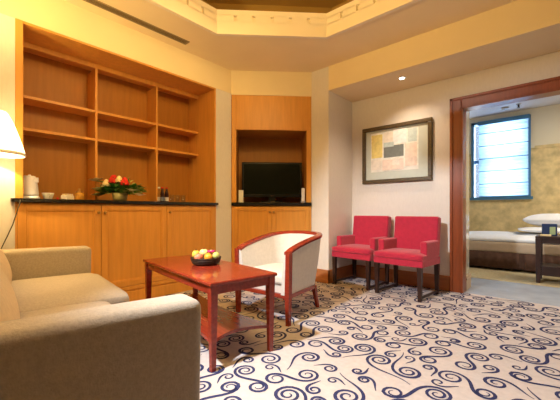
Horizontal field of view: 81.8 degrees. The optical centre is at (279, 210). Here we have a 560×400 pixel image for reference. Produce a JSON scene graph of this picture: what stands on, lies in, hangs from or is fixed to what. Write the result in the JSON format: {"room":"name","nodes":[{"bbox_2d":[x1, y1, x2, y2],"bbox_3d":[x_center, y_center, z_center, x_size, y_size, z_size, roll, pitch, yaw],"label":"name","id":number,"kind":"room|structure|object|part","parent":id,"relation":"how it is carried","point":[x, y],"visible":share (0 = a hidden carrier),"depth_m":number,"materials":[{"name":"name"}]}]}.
{"room":"hotel room","nodes":[
{"label":"hotel room","id":0,"kind":"room"},
{"bbox_2d":[0,0,230,261],"bbox_3d":[-2.917,-0.456,2.206,0.750,2.752,6.028,0,0,42],"label":"wall","id":1,"kind":"structure","parent":0,"point":[62,17],"depth_m":3.08,"materials":[{"name":"paint"}]},
{"bbox_2d":[231,70,311,96],"bbox_3d":[-0.130,-0.456,4.592,1.056,2.752,0.700,0,0,-3],"label":"wall","id":2,"kind":"structure","parent":0,"point":[264,83],"depth_m":4.24,"materials":[{"name":"paint"}]},
{"bbox_2d":[145,0,419,38],"bbox_3d":[0.214,-1.950,1.862,3.850,0.255,3.270,0,0,42],"label":"crown molding","id":3,"kind":"structure","parent":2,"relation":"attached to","point":[218,22],"depth_m":3.33,"materials":[{"name":"paint"}]},
{"bbox_2d":[202,0,352,12],"bbox_3d":[0.214,-2.202,1.862,3.850,0.260,3.270,0,0,42],"label":"ceiling","id":4,"kind":"structure","parent":0,"point":[306,6],"depth_m":3.65,"materials":[{"name":"paint"}]},
{"bbox_2d":[64,0,516,71],"bbox_3d":[0.328,-1.882,0.310,8.121,0.100,7.500,0,0,42],"label":"ceiling","id":5,"kind":"structure","parent":0,"point":[237,53],"depth_m":3.39,"materials":[{"name":"paint"}]},
{"bbox_2d":[83,0,188,44],"bbox_3d":[-1.363,-1.829,3.127,0.090,0.006,1.070,0,0,42],"label":"ceiling vent","id":6,"kind":"object","parent":5,"relation":"in","point":[97,3],"visible":1,"depth_m":3.10,"materials":[{"name":"metal"}]},
{"bbox_2d":[311,67,351,269],"bbox_3d":[0.582,-0.456,4.600,0.714,2.752,0.705,0,0,42],"label":"wall","id":7,"kind":"structure","parent":0,"point":[331,114],"depth_m":4.22,"materials":[{"name":"paint"}]},
{"bbox_2d":[315,264,352,283],"bbox_3d":[0.723,0.835,4.382,0.254,0.170,0.605,0,0,42],"label":"baseboard","id":8,"kind":"structure","parent":7,"relation":"attached to","point":[323,276],"depth_m":4.18,"materials":[{"name":"brown wood"}]},
{"bbox_2d":[155,265,559,399],"bbox_3d":[1.547,0.968,1.134,7.390,0.104,10.350,0,0,42],"label":"floor","id":9,"kind":"structure","parent":0,"point":[359,343],"depth_m":2.21,"materials":[{"name":"beige carpet"}]},
{"bbox_2d":[0,110,25,158],"bbox_3d":[-2.030,0.102,2.322,0.322,1.637,0.322,0,0,42],"label":"floor lamp","id":10,"kind":"object","parent":9,"relation":"on","point":[11,147],"visible":0.93,"depth_m":2.29,"materials":[{"name":"white fabric"}]},
{"bbox_2d":[0,246,200,399],"bbox_3d":[-1.227,0.520,1.512,1.020,0.800,2.060,0,0,-41],"label":"sofa","id":11,"kind":"object","parent":9,"relation":"on","point":[67,332],"visible":1,"depth_m":0.89,"materials":[{"name":"beige fabric"}]},
{"bbox_2d":[0,248,11,283],"bbox_3d":[-1.636,0.305,1.753,0.240,0.300,0.840,-31,19,-37],"label":"cushion","id":12,"kind":"object","parent":11,"relation":"on","point":[5,260],"depth_m":1.67,"materials":[{"name":"beige fabric"}]},
{"bbox_2d":[0,268,19,321],"bbox_3d":[-1.046,0.305,1.073,0.240,0.300,0.840,-31,19,-37],"label":"cushion","id":13,"kind":"object","parent":11,"relation":"on","point":[9,308],"depth_m":0.98,"materials":[{"name":"beige fabric"}]},
{"bbox_3d":[-1.868,0.560,2.227,0.975,0.585,0.140,1,-1,-41],"label":"arm","id":14,"kind":"part","parent":11,"relation":"part of","materials":[{"name":"beige fabric"}]},
{"bbox_2d":[20,301,110,318],"bbox_3d":[-0.902,0.542,1.205,0.670,0.195,0.881,0,0,-41],"label":"seat cushion","id":15,"kind":"object","parent":11,"relation":"on","point":[90,304],"depth_m":1.50,"materials":[{"name":"beige fabric"}]},
{"bbox_2d":[11,273,128,312],"bbox_3d":[-1.435,0.542,1.920,0.800,0.195,0.881,0,0,-41],"label":"seat cushion","id":16,"kind":"object","parent":11,"relation":"on","point":[33,291],"depth_m":1.84,"materials":[{"name":"beige fabric"}]},
{"bbox_3d":[-0.631,0.559,0.758,0.920,0.585,0.140,1,-1,-41],"label":"arm","id":17,"kind":"part","parent":11,"relation":"part of","materials":[{"name":"beige fabric"}]},
{"bbox_2d":[15,202,215,301],"bbox_3d":[-1.661,0.425,3.483,0.634,0.990,1.960,0,0,42],"label":"base cabinet","id":18,"kind":"object","parent":9,"relation":"on","point":[119,237],"visible":0.66,"depth_m":3.21,"materials":[{"name":"brown wood"}]},
{"bbox_3d":[-1.892,0.342,2.807,0.022,0.811,0.616,0,0,42],"label":"door","id":19,"kind":"part","parent":18,"relation":"part of","materials":[{"name":"brown wood"}]},
{"bbox_2d":[10,198,217,204],"bbox_3d":[-1.667,-0.086,3.476,0.635,0.028,2.004,0,0,42],"label":"countertop","id":20,"kind":"structure","parent":18,"relation":"on","point":[11,199],"depth_m":3.02,"materials":[{"name":"black stone"}]},
{"bbox_2d":[1,199,20,248],"bbox_3d":[-2.094,0.143,2.514,0.068,0.486,0.200,0,0,19],"label":"power cord","id":21,"kind":"object","parent":20,"relation":"hanging from","point":[20,199],"visible":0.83,"depth_m":2.52,"materials":[{"name":"plastic"}]},
{"bbox_2d":[23,174,39,198],"bbox_3d":[-2.124,-0.204,2.731,0.157,0.208,0.146,0,0,-37],"label":"electric kettle","id":22,"kind":"object","parent":20,"relation":"on","point":[30,183],"visible":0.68,"depth_m":2.69,"materials":[{"name":"white plastic"}]},
{"bbox_2d":[42,193,53,198],"bbox_3d":[-2.043,-0.129,2.847,0.094,0.058,0.094,0,0,-3],"label":"tea cup","id":23,"kind":"object","parent":20,"relation":"on","point":[45,195],"visible":0.88,"depth_m":2.82,"materials":[{"name":"white ceramic"}]},
{"bbox_2d":[61,194,73,199],"bbox_3d":[-1.946,-0.128,2.959,0.060,0.056,0.104,0,0,2],"label":"holder","id":24,"kind":"object","parent":20,"relation":"on","point":[63,196],"visible":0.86,"depth_m":2.92,"materials":[{"name":"white ceramic"}]},
{"bbox_2d":[74,188,83,199],"bbox_3d":[-1.882,-0.156,3.032,0.080,0.112,0.080,0,0,42],"label":"jar","id":25,"kind":"object","parent":20,"relation":"on","point":[79,195],"visible":0.88,"depth_m":3.01,"materials":[{"name":"ceramic"}]},
{"bbox_2d":[15,18,215,202],"bbox_3d":[-1.671,-0.815,3.491,0.599,1.429,1.960,0,0,42],"label":"shelving unit","id":26,"kind":"object","parent":20,"relation":"on","point":[84,111],"visible":0.79,"depth_m":3.46,"materials":[{"name":"brown wood"}]},
{"bbox_3d":[-2.296,-0.815,2.771,0.579,1.429,0.051,0,0,42],"label":"panel","id":27,"kind":"part","parent":26,"relation":"part of","materials":[{"name":"brown wood"}]},
{"bbox_3d":[-2.195,-0.732,3.147,0.230,0.026,0.647,0,0,42],"label":"shelf","id":28,"kind":"part","parent":26,"relation":"part of","materials":[{"name":"brown wood"}]},
{"bbox_3d":[-2.195,-1.022,3.147,0.230,0.026,0.647,0,0,42],"label":"shelf","id":29,"kind":"part","parent":26,"relation":"part of","materials":[{"name":"brown wood"}]},
{"bbox_3d":[-1.887,-0.815,3.683,0.020,1.429,1.960,0,0,42],"label":"panel","id":30,"kind":"part","parent":26,"relation":"part of","materials":[{"name":"brown wood"}]},
{"bbox_3d":[-1.703,-1.487,3.538,0.022,0.048,1.886,0,0,42],"label":"header rail","id":31,"kind":"part","parent":26,"relation":"part of","materials":[{"name":"brown wood"}]},
{"bbox_3d":[-1.655,-1.520,3.496,0.575,0.017,1.886,0,0,42],"label":"panel","id":32,"kind":"part","parent":26,"relation":"part of","materials":[{"name":"brown wood"}]},
{"bbox_3d":[-1.756,-0.732,3.643,0.230,0.026,0.634,0,0,42],"label":"shelf","id":33,"kind":"part","parent":26,"relation":"part of","materials":[{"name":"brown wood"}]},
{"bbox_3d":[-1.756,-1.022,3.643,0.230,0.026,0.634,0,0,42],"label":"shelf","id":34,"kind":"part","parent":26,"relation":"part of","materials":[{"name":"brown wood"}]},
{"bbox_3d":[-1.345,-0.732,4.106,0.230,0.026,0.561,0,0,42],"label":"shelf","id":35,"kind":"part","parent":26,"relation":"part of","materials":[{"name":"brown wood"}]},
{"bbox_3d":[-1.345,-1.022,4.106,0.230,0.026,0.561,0,0,42],"label":"shelf","id":36,"kind":"part","parent":26,"relation":"part of","materials":[{"name":"brown wood"}]},
{"bbox_3d":[-1.020,-0.815,4.209,0.579,1.429,0.023,0,0,42],"label":"panel","id":37,"kind":"part","parent":26,"relation":"part of","materials":[{"name":"brown wood"}]},
{"bbox_2d":[89,175,146,200],"bbox_3d":[-1.640,-0.237,3.285,0.576,0.275,0.299,0,0,4],"label":"flower arrangement","id":38,"kind":"object","parent":20,"relation":"on","point":[118,186],"visible":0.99,"depth_m":3.22,"materials":[{"name":"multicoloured plant"}]},
{"bbox_2d":[112,193,127,200],"bbox_3d":[-1.628,-0.141,3.288,0.146,0.081,0.146,0,0,42],"label":"bowl","id":39,"kind":"object","parent":20,"relation":"on","point":[116,196],"depth_m":3.23,"materials":[{"name":"gold metal"}]},
{"bbox_2d":[160,187,164,201],"bbox_3d":[-1.307,-0.182,3.590,0.046,0.165,0.046,0,0,42],"label":"bottle","id":40,"kind":"object","parent":20,"relation":"on","point":[162,198],"visible":1,"depth_m":3.58,"materials":[{"name":"glass"}]},
{"bbox_2d":[165,187,168,201],"bbox_3d":[-1.281,-0.182,3.650,0.046,0.165,0.046,0,0,42],"label":"bottle","id":41,"kind":"object","parent":20,"relation":"on","point":[166,188],"visible":0.88,"depth_m":3.63,"materials":[{"name":"black glass"}]},
{"bbox_3d":[-1.464,0.342,3.289,0.022,0.811,0.662,0,0,42],"label":"door","id":42,"kind":"part","parent":18,"relation":"part of","materials":[{"name":"brown wood"}]},
{"bbox_3d":[-1.030,0.342,3.779,0.022,0.811,0.637,0,0,42],"label":"door","id":43,"kind":"part","parent":18,"relation":"part of","materials":[{"name":"brown wood"}]},
{"bbox_2d":[143,255,276,372],"bbox_3d":[-0.584,0.662,2.416,0.490,0.515,1.184,0,0,-40],"label":"coffee table","id":44,"kind":"object","parent":9,"relation":"on","point":[217,322],"visible":0.69,"depth_m":2.11,"materials":[{"name":"brown wood"}]},
{"bbox_3d":[-1.103,0.673,2.708,0.048,0.493,0.048,0,0,-40],"label":"leg","id":45,"kind":"part","parent":44,"relation":"part of","materials":[{"name":"brown wood"}]},
{"bbox_2d":[190,256,220,265],"bbox_3d":[-0.564,0.377,2.457,0.228,0.056,0.232,0,0,42],"label":"fruit basket","id":46,"kind":"object","parent":44,"relation":"on","point":[200,262],"visible":0.77,"depth_m":2.37,"materials":[{"name":"wicker"}]},
{"bbox_2d":[192,250,198,257],"bbox_3d":[-0.639,0.324,2.457,0.060,0.072,0.060,0,0,42],"label":"lemon","id":47,"kind":"object","parent":46,"relation":"in","point":[194,252],"visible":0.56,"depth_m":2.44,"materials":[{"name":"food"}]},
{"bbox_2d":[194,253,202,258],"bbox_3d":[-0.604,0.337,2.397,0.064,0.064,0.064,0,0,42],"label":"apple","id":48,"kind":"object","parent":46,"relation":"in","point":[198,255],"visible":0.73,"depth_m":2.38,"materials":[{"name":"food"}]},
{"bbox_2d":[199,249,207,255],"bbox_3d":[-0.582,0.312,2.467,0.068,0.065,0.068,0,0,42],"label":"apple","id":49,"kind":"object","parent":46,"relation":"in","point":[203,252],"visible":0.66,"depth_m":2.44,"materials":[{"name":"food"}]},
{"bbox_2d":[204,253,212,258],"bbox_3d":[-0.531,0.343,2.397,0.062,0.059,0.062,0,0,42],"label":"orange","id":50,"kind":"object","parent":46,"relation":"in","point":[208,255],"visible":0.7,"depth_m":2.38,"materials":[{"name":"orange food"}]},
{"bbox_2d":[212,252,219,257],"bbox_3d":[-0.483,0.337,2.442,0.054,0.054,0.054,0,0,42],"label":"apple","id":51,"kind":"object","parent":46,"relation":"in","point":[215,254],"visible":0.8,"depth_m":2.42,"materials":[{"name":"food"}]},
{"bbox_3d":[-0.386,0.673,1.855,0.048,0.493,0.048,0,0,-40],"label":"leg","id":52,"kind":"part","parent":44,"relation":"part of","materials":[{"name":"brown wood"}]},
{"bbox_2d":[187,293,266,341],"bbox_3d":[-0.584,0.760,2.416,0.430,0.020,1.124,0,0,-40],"label":"shelf","id":53,"kind":"object","parent":44,"relation":"attached to","point":[229,322],"depth_m":2.17,"materials":[{"name":"brown wood"}]},
{"bbox_3d":[-0.065,0.673,2.125,0.048,0.493,0.048,0,0,-40],"label":"leg","id":54,"kind":"part","parent":44,"relation":"part of","materials":[{"name":"brown wood"}]},
{"bbox_2d":[231,206,310,262],"bbox_3d":[-0.125,0.427,4.500,1.048,0.985,0.595,0,0,-3],"label":"base cabinet","id":55,"kind":"object","parent":9,"relation":"on","point":[247,222],"visible":0.53,"depth_m":4.23,"materials":[{"name":"brown wood"}]},
{"bbox_3d":[-0.359,0.345,4.229,0.495,0.805,0.022,0,0,-3],"label":"door","id":56,"kind":"part","parent":55,"relation":"part of","materials":[{"name":"brown wood"}]},
{"bbox_2d":[231,202,311,205],"bbox_3d":[-0.125,-0.088,4.500,1.048,0.043,0.575,0,0,-3],"label":"countertop","id":57,"kind":"structure","parent":55,"relation":"on","point":[232,203],"depth_m":4.21,"materials":[{"name":"black stone"}]},
{"bbox_2d":[239,190,242,201],"bbox_3d":[-0.516,-0.193,4.292,0.062,0.165,0.053,0,0,-3],"label":"speaker","id":58,"kind":"object","parent":57,"relation":"on","point":[240,191],"visible":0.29,"depth_m":4.27,"materials":[{"name":"white plastic"}]},
{"bbox_2d":[231,95,310,202],"bbox_3d":[-0.125,-0.812,4.512,1.048,1.404,0.551,0,0,-3],"label":"tv cabinet","id":59,"kind":"object","parent":57,"relation":"on","point":[263,128],"visible":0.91,"depth_m":4.27,"materials":[{"name":"brown wood"}]},
{"bbox_3d":[-0.110,-1.290,4.259,0.924,0.449,0.028,0,0,-3],"label":"header panel","id":60,"kind":"part","parent":59,"relation":"part of","materials":[{"name":"brown wood"}]},
{"bbox_2d":[242,162,301,201],"bbox_3d":[-0.109,-0.394,4.443,0.830,0.552,0.320,0,0,-3],"label":"television","id":61,"kind":"object","parent":57,"relation":"on","point":[271,180],"visible":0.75,"depth_m":4.44,"materials":[{"name":"black plastic"}]},
{"bbox_2d":[301,188,305,202],"bbox_3d":[0.310,-0.207,4.328,0.060,0.195,0.060,0,0,-3],"label":"speaker","id":62,"kind":"object","parent":57,"relation":"on","point":[302,189],"visible":1,"depth_m":4.32,"materials":[{"name":"white plastic"}]},
{"bbox_3d":[0.140,0.345,4.259,0.495,0.805,0.022,0,0,-3],"label":"door","id":63,"kind":"part","parent":55,"relation":"part of","materials":[{"name":"brown wood"}]},
{"bbox_2d":[234,230,322,326],"bbox_3d":[0.042,0.559,3.010,0.626,0.722,0.683,0,0,39],"label":"armchair","id":64,"kind":"object","parent":9,"relation":"on","point":[293,255],"visible":0.79,"depth_m":2.91,"materials":[{"name":"beige fabric"}]},
{"bbox_3d":[-0.382,0.630,2.941,0.050,0.580,0.047,0,0,39],"label":"leg","id":65,"kind":"part","parent":64,"relation":"part of","materials":[{"name":"brown wood"}]},
{"bbox_3d":[0.003,0.650,2.962,0.470,0.060,0.445,0,0,39],"label":"seat","id":66,"kind":"part","parent":64,"relation":"part of","materials":[{"name":"beige fabric"}]},
{"bbox_2d":[254,263,282,284],"bbox_3d":[0.000,0.570,2.958,0.470,0.140,0.475,0,0,39],"label":"seat cushion","id":67,"kind":"object","parent":64,"relation":"on","point":[274,267],"depth_m":2.84,"materials":[{"name":"beige fabric"}]},
{"bbox_3d":[0.025,0.698,2.989,0.568,0.035,0.587,0,0,39],"label":"rail","id":68,"kind":"part","parent":64,"relation":"part of","materials":[{"name":"brown wood"}]},
{"bbox_3d":[0.048,0.277,3.019,0.612,0.158,0.662,0,0,39],"label":"rail","id":69,"kind":"part","parent":64,"relation":"part of","materials":[{"name":"brown wood"}]},
{"bbox_3d":[0.069,0.630,2.582,0.050,0.580,0.047,0,0,39],"label":"leg","id":70,"kind":"part","parent":64,"relation":"part of","materials":[{"name":"brown wood"}]},
{"bbox_3d":[0.335,0.810,3.070,0.044,0.220,0.087,0,0,39],"label":"leg","id":71,"kind":"part","parent":64,"relation":"part of","materials":[{"name":"brown wood"}]},
{"bbox_2d":[332,215,390,290],"bbox_3d":[1.038,0.491,4.086,0.570,0.857,0.552,0,0,-43],"label":"armchair","id":72,"kind":"object","parent":9,"relation":"on","point":[367,230],"visible":0.87,"depth_m":4.07,"materials":[{"name":"fabric"}]},
{"bbox_3d":[0.691,0.748,4.088,0.048,0.345,0.048,0,0,-43],"label":"leg","id":73,"kind":"part","parent":72,"relation":"part of","materials":[{"name":"brown wood"}]},
{"bbox_3d":[0.869,0.410,4.256,0.330,0.180,0.072,0,0,-43],"label":"arm","id":74,"kind":"part","parent":72,"relation":"part of","materials":[{"name":"fabric"}]},
{"bbox_3d":[1.007,0.505,4.056,0.485,0.149,0.550,0,0,-43],"label":"seat","id":75,"kind":"part","parent":72,"relation":"part of","materials":[{"name":"fabric"}]},
{"bbox_3d":[1.011,0.748,4.391,0.048,0.345,0.048,0,0,-43],"label":"leg","id":76,"kind":"part","parent":72,"relation":"part of","materials":[{"name":"brown wood"}]},
{"bbox_3d":[1.021,0.748,3.740,0.048,0.345,0.048,0,0,-43],"label":"leg","id":77,"kind":"part","parent":72,"relation":"part of","materials":[{"name":"brown wood"}]},
{"bbox_3d":[1.192,0.283,4.231,0.100,0.437,0.510,10,-7,-43],"label":"backrest","id":78,"kind":"part","parent":72,"relation":"part of","materials":[{"name":"fabric"}]},
{"bbox_3d":[1.199,0.410,3.908,0.330,0.180,0.072,0,0,-43],"label":"arm","id":79,"kind":"part","parent":72,"relation":"part of","materials":[{"name":"fabric"}]},
{"bbox_3d":[1.341,0.748,4.042,0.048,0.345,0.048,0,0,-43],"label":"leg","id":80,"kind":"part","parent":72,"relation":"part of","materials":[{"name":"brown wood"}]},
{"bbox_2d":[373,216,440,301],"bbox_3d":[1.434,0.491,3.621,0.570,0.857,0.552,0,0,-43],"label":"armchair","id":81,"kind":"object","parent":9,"relation":"on","point":[415,243],"visible":1,"depth_m":3.59,"materials":[{"name":"fabric"}]},
{"bbox_3d":[1.087,0.748,3.623,0.048,0.345,0.048,0,0,-43],"label":"leg","id":82,"kind":"part","parent":81,"relation":"part of","materials":[{"name":"brown wood"}]},
{"bbox_3d":[1.265,0.410,3.791,0.330,0.180,0.072,0,0,-43],"label":"arm","id":83,"kind":"part","parent":81,"relation":"part of","materials":[{"name":"fabric"}]},
{"bbox_3d":[1.407,0.748,3.925,0.048,0.345,0.048,0,0,-43],"label":"leg","id":84,"kind":"part","parent":81,"relation":"part of","materials":[{"name":"brown wood"}]},
{"bbox_3d":[1.403,0.505,3.591,0.485,0.149,0.550,0,0,-43],"label":"seat","id":85,"kind":"part","parent":81,"relation":"part of","materials":[{"name":"fabric"}]},
{"bbox_3d":[1.588,0.283,3.766,0.100,0.437,0.510,10,-7,-43],"label":"backrest","id":86,"kind":"part","parent":81,"relation":"part of","materials":[{"name":"fabric"}]},
{"bbox_3d":[1.417,0.748,3.274,0.048,0.345,0.048,0,0,-43],"label":"leg","id":87,"kind":"part","parent":81,"relation":"part of","materials":[{"name":"brown wood"}]},
{"bbox_3d":[1.595,0.410,3.443,0.330,0.180,0.072,0,0,-43],"label":"arm","id":88,"kind":"part","parent":81,"relation":"part of","materials":[{"name":"fabric"}]},
{"bbox_3d":[1.737,0.748,3.577,0.048,0.345,0.048,0,0,-43],"label":"leg","id":89,"kind":"part","parent":81,"relation":"part of","materials":[{"name":"brown wood"}]},
{"bbox_2d":[469,231,559,271],"bbox_3d":[3.739,0.630,5.273,2.105,0.580,0.991,0,0,42],"label":"bed","id":90,"kind":"object","parent":9,"relation":"on","point":[496,249],"visible":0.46,"depth_m":4.91,"materials":[{"name":"white fabric"}]},
{"bbox_3d":[3.741,0.555,5.272,2.100,0.180,0.980,0,0,42],"label":"mattress","id":91,"kind":"part","parent":90,"relation":"part of","materials":[{"name":"beige fabric"}]},
{"bbox_2d":[518,227,559,232],"bbox_3d":[4.058,0.288,4.875,0.760,0.087,0.480,0,0,36],"label":"pillow","id":92,"kind":"object","parent":90,"relation":"on","point":[526,229],"visible":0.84,"depth_m":4.83,"materials":[{"name":"white fabric"}]},
{"bbox_2d":[523,213,559,226],"bbox_3d":[4.176,0.140,4.904,0.760,0.202,0.480,0,0,44],"label":"pillow","id":93,"kind":"object","parent":92,"relation":"on","point":[549,218],"visible":0.96,"depth_m":4.85,"materials":[{"name":"white fabric"}]},
{"bbox_2d":[535,234,559,282],"bbox_3d":[3.624,0.620,4.070,0.620,0.600,0.420,0,0,42],"label":"nightstand","id":94,"kind":"object","parent":9,"relation":"on","point":[542,269],"visible":0.99,"depth_m":4.09,"materials":[{"name":"brown wood"}]},
{"bbox_3d":[3.295,0.635,4.122,0.060,0.570,0.060,0,0,42],"label":"leg","id":95,"kind":"part","parent":94,"relation":"part of","materials":[{"name":"brown wood"}]},
{"bbox_3d":[3.534,0.635,4.391,0.060,0.570,0.060,0,0,42],"label":"leg","id":96,"kind":"part","parent":94,"relation":"part of","materials":[{"name":"brown wood"}]},
{"bbox_2d":[542,224,556,235],"bbox_3d":[3.470,0.242,4.174,0.160,0.155,0.069,0,0,22],"label":"display card","id":97,"kind":"object","parent":94,"relation":"on","point":[551,229],"visible":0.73,"depth_m":4.14,"materials":[{"name":"blue paper"}]},
{"bbox_3d":[3.486,0.255,4.133,0.060,0.100,0.004,0,0,22],"label":"panel","id":98,"kind":"part","parent":97,"relation":"part of","materials":[{"name":"green paper"}]},
{"bbox_2d":[541,263,559,276],"bbox_3d":[3.624,0.760,4.070,0.560,0.120,0.360,0,0,42],"label":"shelf","id":99,"kind":"object","parent":94,"relation":"attached to","point":[547,269],"depth_m":4.06,"materials":[{"name":"brown wood"}]},
{"bbox_2d":[329,0,559,101],"bbox_3d":[3.158,-1.680,2.248,6.260,0.304,0.605,0,0,42],"label":"soffit","id":100,"kind":"structure","parent":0,"point":[518,30],"depth_m":3.24,"materials":[{"name":"paint"}]},
{"bbox_2d":[352,51,559,275],"bbox_3d":[3.361,-0.456,2.553,6.360,2.752,0.120,0,0,42],"label":"wall","id":101,"kind":"structure","parent":0,"point":[429,197],"depth_m":3.89,"materials":[{"name":"paint"}]},
{"bbox_2d":[362,117,432,183],"bbox_3d":[1.468,-0.739,4.125,0.898,0.747,0.040,0,0,42],"label":"framed picture","id":102,"kind":"object","parent":101,"relation":"attached to","point":[403,151],"visible":1,"depth_m":4.10},
{"bbox_2d":[371,127,417,172],"bbox_3d":[1.454,-0.776,4.143,0.620,0.523,0.007,0,0,42],"label":"print","id":103,"kind":"object","parent":102,"relation":"attached to","point":[393,149],"depth_m":4.13},
{"bbox_2d":[356,265,449,290],"bbox_3d":[1.477,0.835,4.125,1.254,0.170,0.028,0,0,42],"label":"baseboard","id":104,"kind":"structure","parent":101,"relation":"attached to","point":[404,277],"depth_m":4.01,"materials":[{"name":"brown wood"}]},
{"bbox_2d":[450,76,559,292],"bbox_3d":[2.669,-0.178,3.145,1.817,2.196,0.172,0,0,42],"label":"door frame","id":105,"kind":"structure","parent":101,"relation":"in","point":[459,106],"depth_m":3.62,"materials":[{"name":"brown wood"}]},
{"bbox_2d":[466,111,468,274],"bbox_3d":[2.129,-0.410,3.893,0.219,2.660,0.230,0,0,42],"label":"wall","id":106,"kind":"structure","parent":0,"point":[467,112],"depth_m":3.84,"materials":[{"name":"beige paint"}]},
{"bbox_2d":[466,273,471,290],"bbox_3d":[2.145,0.835,3.891,0.245,0.170,0.248,0,0,42],"label":"baseboard","id":107,"kind":"structure","parent":106,"relation":"attached to","point":[468,276],"depth_m":3.80,"materials":[{"name":"beige wood"}]},
{"bbox_2d":[469,104,559,233],"bbox_3d":[4.737,-0.410,5.189,5.000,2.660,0.150,0,0,42],"label":"wall","id":108,"kind":"structure","parent":0,"point":[484,215],"depth_m":5.48,"materials":[{"name":"beige paint"}]},
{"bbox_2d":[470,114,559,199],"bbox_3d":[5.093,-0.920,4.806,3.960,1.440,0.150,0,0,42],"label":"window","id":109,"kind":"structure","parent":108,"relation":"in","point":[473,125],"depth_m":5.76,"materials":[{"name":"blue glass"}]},
{"bbox_2d":[478,114,529,196],"bbox_3d":[3.942,-0.944,5.720,0.765,1.392,0.050,0,0,42],"label":"blind","id":110,"kind":"object","parent":109,"relation":"attached to","point":[503,142],"visible":1,"depth_m":5.70,"materials":[{"name":"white fabric"}]},
{"bbox_3d":[3.942,-1.605,5.720,0.765,0.070,0.050,0,0,42],"label":"head rail","id":111,"kind":"part","parent":110,"relation":"part of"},
{"bbox_2d":[469,95,559,118],"bbox_3d":[3.862,-1.790,4.127,5.100,0.100,2.900,0,0,42],"label":"ceiling","id":112,"kind":"structure","parent":0,"point":[552,100],"depth_m":5.38,"materials":[{"name":"paint"}]}
]}

